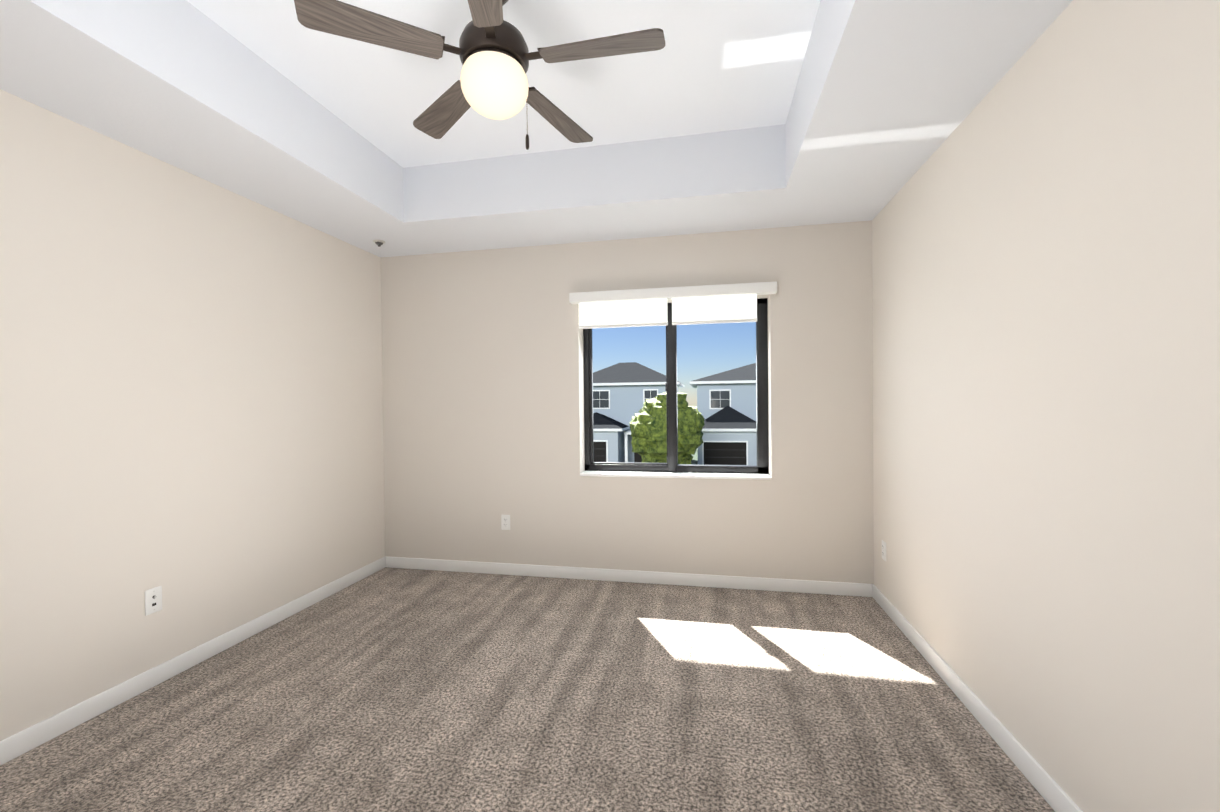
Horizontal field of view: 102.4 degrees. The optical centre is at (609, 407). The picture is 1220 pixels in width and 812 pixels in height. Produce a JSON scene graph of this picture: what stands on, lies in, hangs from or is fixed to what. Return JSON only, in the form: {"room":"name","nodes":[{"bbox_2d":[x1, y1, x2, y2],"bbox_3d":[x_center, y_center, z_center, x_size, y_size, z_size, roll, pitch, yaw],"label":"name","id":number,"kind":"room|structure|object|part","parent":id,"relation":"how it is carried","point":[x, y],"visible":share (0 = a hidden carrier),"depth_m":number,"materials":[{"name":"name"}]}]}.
{"room":"empty bedroom","nodes":[
{"label":"empty bedroom","id":0,"kind":"room"},
{"bbox_2d":[0,89,384,740],"bbox_3d":[-2.179,-0.175,2.219,0.120,2.907,3.879,0,1,11],"label":"wall","id":1,"kind":"structure","parent":0,"point":[190,399],"depth_m":2.28,"materials":[{"name":"beige paint"}]},
{"bbox_2d":[145,586,161,615],"bbox_3d":[-2.094,0.885,2.254,0.016,0.114,0.070,0,1,11],"label":"outlet","id":2,"kind":"object","parent":1,"relation":"attached to","point":[153,600],"visible":1,"depth_m":2.25,"materials":[{"name":"white plastic"}]},
{"bbox_2d":[0,556,385,765],"bbox_3d":[-2.112,1.236,2.157,0.013,0.085,3.509,0,1,11],"label":"baseboard","id":3,"kind":"structure","parent":1,"relation":"attached to","point":[33,736],"depth_m":2.26,"materials":[{"name":"white wood"}]},
{"bbox_2d":[186,0,820,167],"bbox_3d":[-0.514,-1.576,1.201,3.804,0.120,5.199,0,1,11],"label":"ceiling","id":4,"kind":"structure","parent":0,"point":[711,66],"depth_m":2.22,"materials":[{"name":"white paint"}]},
{"bbox_2d":[294,0,664,149],"bbox_3d":[-0.360,-1.219,1.705,1.097,0.606,1.148,0,1,11],"label":"fan","id":5,"kind":"object","parent":4,"relation":"hanging from","point":[493,53],"visible":1,"depth_m":1.62,"materials":[{"name":"wood"}]},
{"bbox_3d":[-0.402,-1.127,1.713,0.232,0.200,0.232,0,1,11],"label":"globe","id":6,"kind":"part","parent":5,"relation":"part of"},
{"bbox_3d":[-0.294,-1.044,1.739,0.013,0.253,0.013,0,1,11],"label":"chain","id":7,"kind":"part","parent":5,"relation":"part of","materials":[{"name":"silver metal"}]},
{"bbox_2d":[0,567,1054,811],"bbox_3d":[-0.483,1.371,1.232,3.804,0.200,5.199,0,1,11],"label":"floor","id":8,"kind":"structure","parent":0,"point":[386,689],"depth_m":2.00,"materials":[{"name":"carpet"}]},
{"bbox_2d":[0,0,1072,257],"bbox_3d":[-0.522,-1.146,1.142,3.564,0.737,4.829,0,1,11],"label":"ceiling","id":9,"kind":"structure","parent":0,"point":[888,96],"depth_m":2.24,"materials":[{"name":"white paint"}]},
{"bbox_2d":[373,240,384,246],"bbox_3d":[-1.637,-1.163,3.477,0.080,0.036,0.080,0,1,11],"label":"sprinkler","id":10,"kind":"object","parent":9,"relation":"attached to","point":[379,243],"visible":1,"depth_m":3.46,"materials":[{"name":"silver metal"}]},
{"bbox_2d":[381,220,873,583],"bbox_3d":[-0.021,-0.212,3.643,3.564,2.907,0.250,0,1,11],"label":"wall","id":11,"kind":"structure","parent":0,"point":[483,386],"depth_m":3.54,"materials":[{"name":"beige paint"}]},
{"bbox_2d":[501,515,509,529],"bbox_3d":[-0.781,0.857,3.674,0.070,0.114,0.009,0,1,11],"label":"electrical outlet","id":12,"kind":"object","parent":11,"relation":"attached to","point":[505,522],"visible":1,"depth_m":3.67,"materials":[{"name":"white plastic"}]},
{"bbox_2d":[386,556,871,596],"bbox_3d":[-0.032,1.200,3.529,3.538,0.085,0.013,0,1,11],"label":"baseboard","id":13,"kind":"structure","parent":11,"relation":"attached to","point":[777,584],"depth_m":3.47,"materials":[{"name":"white wood"}]},
{"bbox_2d":[569,281,776,473],"bbox_3d":[0.436,-0.179,3.493,1.414,1.295,0.280,0,1,11],"label":"window","id":14,"kind":"structure","parent":11,"relation":"in","point":[721,303],"depth_m":3.44,"materials":[{"name":"black metal"}]},
{"bbox_2d":[569,281,776,328],"bbox_3d":[0.411,-0.698,3.386,1.414,0.255,0.074,0,1,11],"label":"shade","id":15,"kind":"object","parent":14,"relation":"attached to","point":[723,303],"depth_m":3.37,"materials":[{"name":"white fabric"}]},
{"bbox_2d":[580,471,770,479],"bbox_3d":[0.456,0.477,3.542,1.328,0.020,0.242,0,1,11],"label":"window sill","id":16,"kind":"structure","parent":11,"relation":"attached to","point":[680,475],"depth_m":3.46,"materials":[{"name":"white wood"}]},
{"bbox_2d":[872,0,1219,811],"bbox_3d":[1.308,-0.197,0.860,0.120,2.907,5.199,0,1,11],"label":"wall","id":17,"kind":"structure","parent":0,"point":[1046,360],"depth_m":1.44,"materials":[{"name":"beige paint"}]},
{"bbox_2d":[882,540,885,560],"bbox_3d":[1.671,0.871,2.993,0.009,0.114,0.070,0,1,11],"label":"electrical outlet","id":18,"kind":"object","parent":17,"relation":"attached to","point":[883,550],"visible":1,"depth_m":2.99,"materials":[{"name":"white plastic"}]},
{"bbox_2d":[872,584,1082,811],"bbox_3d":[1.372,1.207,1.471,0.013,0.085,3.509,0,1,11],"label":"baseboard","id":19,"kind":"structure","parent":17,"relation":"attached to","point":[1053,794],"depth_m":1.87,"materials":[{"name":"white wood"}]},
{"label":"outside","id":20,"kind":"structure","parent":0,"visible":0},
{"bbox_2d":[691,448,697,464],"bbox_3d":[9.566,3.979,61.385,160.000,0.330,115.651,0,1,11],"label":"land","id":21,"kind":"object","parent":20,"point":[694,460],"depth_m":39.76,"materials":[{"name":"white"}]},
{"bbox_2d":[593,362,683,462],"bbox_3d":[1.204,0.285,37.707,8.500,7.780,9.850,0,1,11],"label":"house","id":22,"kind":"structure","parent":21,"relation":"on","point":[622,392],"depth_m":35.79,"materials":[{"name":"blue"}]},
{"bbox_2d":[629,392,704,463],"bbox_3d":[2.766,1.744,23.784,3.626,5.119,2.817,0,1,11],"label":"tree","id":23,"kind":"object","parent":21,"relation":"on","point":[648,425],"depth_m":23.01,"materials":[{"name":"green plant"}]},
{"bbox_2d":[690,363,756,464],"bbox_3d":[13.369,0.165,37.248,14.150,7.780,13.650,0,1,11],"label":"house","id":24,"kind":"structure","parent":21,"relation":"on","point":[726,404],"depth_m":32.76,"materials":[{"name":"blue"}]}
]}

